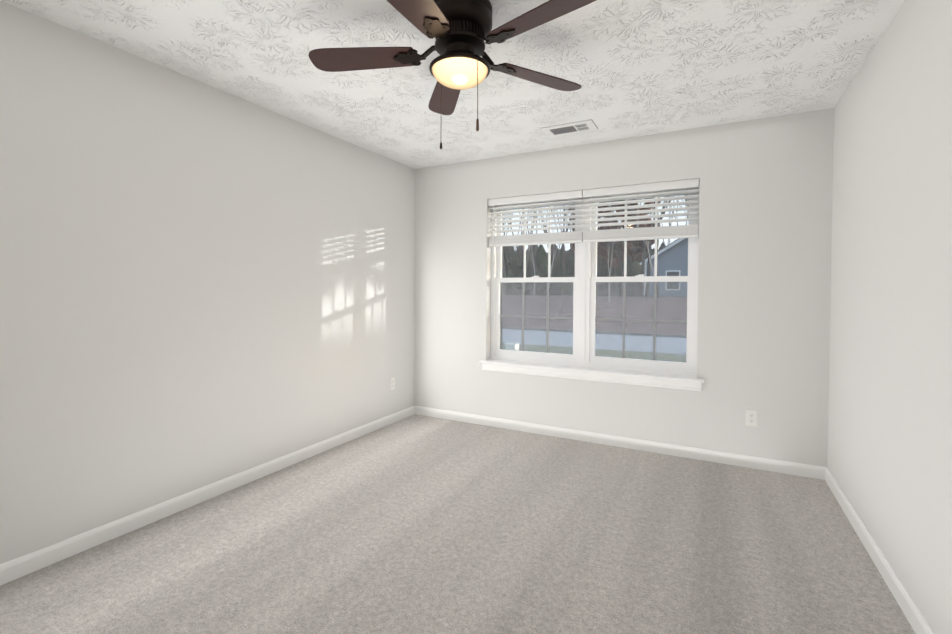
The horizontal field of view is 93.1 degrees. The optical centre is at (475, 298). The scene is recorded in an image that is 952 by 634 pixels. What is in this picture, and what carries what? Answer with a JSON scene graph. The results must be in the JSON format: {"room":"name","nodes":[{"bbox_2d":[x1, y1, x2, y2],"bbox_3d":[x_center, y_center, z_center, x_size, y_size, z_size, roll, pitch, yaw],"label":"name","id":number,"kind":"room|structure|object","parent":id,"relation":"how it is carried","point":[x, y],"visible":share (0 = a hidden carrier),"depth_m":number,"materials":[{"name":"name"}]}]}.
{"room":"empty bedroom","nodes":[
{"label":"empty bedroom","id":0,"kind":"room"},
{"bbox_2d":[0,1,414,563],"bbox_3d":[-1.672,-0.032,2.703,0.200,2.440,4.570,1,1,28],"label":"wall","id":1,"kind":"structure","parent":0,"point":[202,284],"depth_m":2.46,"materials":[{"name":"white paint"}]},
{"bbox_2d":[0,405,415,585],"bbox_3d":[-1.582,1.148,2.675,0.013,0.083,4.170,1,1,28],"label":"baseboard","id":2,"kind":"structure","parent":1,"relation":"attached to","point":[19,567],"depth_m":2.46,"materials":[{"name":"white wood"}]},
{"bbox_2d":[390,377,394,390],"bbox_3d":[-0.778,0.799,4.203,0.007,0.115,0.070,1,1,28],"label":"electrical outlet","id":3,"kind":"object","parent":1,"relation":"attached to","point":[392,383],"visible":1,"depth_m":4.20,"materials":[{"name":"white plastic"}]},
{"bbox_2d":[0,0,904,168],"bbox_3d":[-0.109,-1.290,1.860,3.720,0.120,4.570,1,1,28],"label":"ceiling","id":4,"kind":"structure","parent":0,"point":[634,68],"depth_m":2.36,"materials":[{"name":"white paint"}]},
{"bbox_2d":[308,0,595,148],"bbox_3d":[-0.077,-0.948,1.881,1.267,0.563,1.235,1,1,28],"label":"ceiling fan","id":5,"kind":"object","parent":4,"relation":"attached to","point":[460,31],"visible":1,"depth_m":1.86,"materials":[{"name":"brown wood"}]},
{"bbox_2d":[541,119,597,136],"bbox_3d":[0.689,-1.246,3.326,0.376,0.016,0.206,1,1,28],"label":"ceiling vent","id":6,"kind":"object","parent":4,"relation":"in","point":[570,128],"visible":1,"depth_m":3.31,"materials":[{"name":"white metal"}]},
{"bbox_2d":[0,414,915,633],"bbox_3d":[-0.119,1.250,1.908,3.720,0.080,4.570,1,1,28],"label":"floor","id":7,"kind":"structure","parent":0,"point":[416,524],"depth_m":2.12,"materials":[{"name":"carpet"}]},
{"bbox_2d":[414,108,833,466],"bbox_3d":[0.902,-0.042,3.818,3.320,2.440,0.200,1,1,28],"label":"wall","id":8,"kind":"structure","parent":0,"point":[765,242],"depth_m":3.29,"materials":[{"name":"white paint"}]},
{"bbox_2d":[479,359,703,390],"bbox_3d":[0.878,0.626,3.768,1.840,0.089,0.155,1,1,28],"label":"window sill","id":9,"kind":"structure","parent":8,"relation":"attached to","point":[675,381],"depth_m":3.66,"materials":[{"name":"white wood"}]},
{"bbox_2d":[491,181,699,375],"bbox_3d":[0.932,-0.154,3.849,1.740,1.488,0.094,1,1,28],"label":"double window","id":10,"kind":"structure","parent":8,"relation":"in","point":[585,279],"depth_m":3.80,"materials":[{"name":"white plastic"}]},
{"bbox_2d":[488,190,582,265],"bbox_3d":[0.507,-0.596,3.963,0.860,0.608,0.066,1,1,28],"label":"window blind","id":11,"kind":"object","parent":10,"relation":"attached to","point":[542,238],"visible":0.96,"depth_m":3.94,"materials":[{"name":"white plastic"}]},
{"bbox_2d":[583,179,698,242],"bbox_3d":[1.277,-0.675,3.559,0.860,0.428,0.064,1,1,28],"label":"window blind","id":12,"kind":"object","parent":10,"relation":"attached to","point":[661,232],"visible":0.98,"depth_m":3.53,"materials":[{"name":"white plastic"}]},
{"bbox_2d":[416,406,819,478],"bbox_3d":[0.853,1.138,3.744,3.270,0.083,0.013,1,1,28],"label":"baseboard","id":13,"kind":"structure","parent":8,"relation":"attached to","point":[786,467],"depth_m":3.52,"materials":[{"name":"white wood"}]},
{"bbox_2d":[745,409,756,426],"bbox_3d":[1.937,0.843,3.172,0.070,0.115,0.007,1,1,28],"label":"electrical outlet","id":14,"kind":"object","parent":8,"relation":"attached to","point":[751,418],"visible":1,"depth_m":3.17,"materials":[{"name":"white plastic"}]},
{"bbox_2d":[827,0,951,633],"bbox_3d":[1.444,0.012,1.066,0.200,2.440,4.570,1,1,28],"label":"wall","id":15,"kind":"structure","parent":0,"point":[889,459],"depth_m":1.86,"materials":[{"name":"white paint"}]},
{"bbox_2d":[820,466,934,633],"bbox_3d":[1.344,1.189,1.138,0.013,0.083,4.170,1,1,28],"label":"baseboard","id":16,"kind":"structure","parent":15,"relation":"attached to","point":[919,624],"depth_m":1.99,"materials":[{"name":"white wood"}]},
{"label":"outside","id":17,"kind":"structure","parent":0,"visible":0},
{"bbox_2d":[500,295,686,361],"bbox_3d":[17.627,0.674,66.123,115.000,2.820,125.630,1,1,28],"label":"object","id":18,"kind":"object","parent":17,"point":[638,332],"depth_m":20.51,"materials":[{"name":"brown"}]},
{"bbox_2d":[500,245,654,295],"bbox_3d":[7.921,-4.343,57.599,49.370,8.655,25.918,1,1,28],"label":"trees","id":19,"kind":"object","parent":18,"relation":"on","point":[559,270],"depth_m":50.04,"materials":[{"name":"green plant"}]},
{"bbox_2d":[503,242,663,264],"bbox_3d":[16.060,-4.758,83.356,80.940,14.976,21.644,0,1,11],"label":"trees","id":20,"kind":"object","parent":18,"relation":"on","point":[554,249],"depth_m":94.18,"materials":[{"name":"plant"}]},
{"bbox_2d":[527,212,653,302],"bbox_3d":[4.606,-3.482,34.603,17.166,7.758,8.426,1,1,28],"label":"trees","id":21,"kind":"object","parent":18,"relation":"on","point":[608,263],"depth_m":30.83,"materials":[{"name":"grey plant"}]},
{"bbox_2d":[502,195,688,297],"bbox_3d":[5.815,-10.499,50.852,43.642,21.608,34.500,1,1,28],"label":"trees","id":22,"kind":"object","parent":18,"relation":"on","point":[619,252],"depth_m":38.12,"materials":[{"name":"grey plant"}]},
{"bbox_2d":[568,197,660,291],"bbox_3d":[12.797,-6.267,42.245,8.821,12.606,7.035,1,1,28],"label":"trees","id":23,"kind":"object","parent":18,"relation":"on","point":[629,246],"depth_m":40.84,"materials":[{"name":"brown plant"}]},
{"bbox_2d":[596,238,687,296],"bbox_3d":[18.941,-2.734,40.462,16.908,7.840,10.330,1,1,28],"label":"house","id":24,"kind":"structure","parent":18,"relation":"on","point":[673,258],"depth_m":36.68,"materials":[{"name":"blue wood"}]}
]}

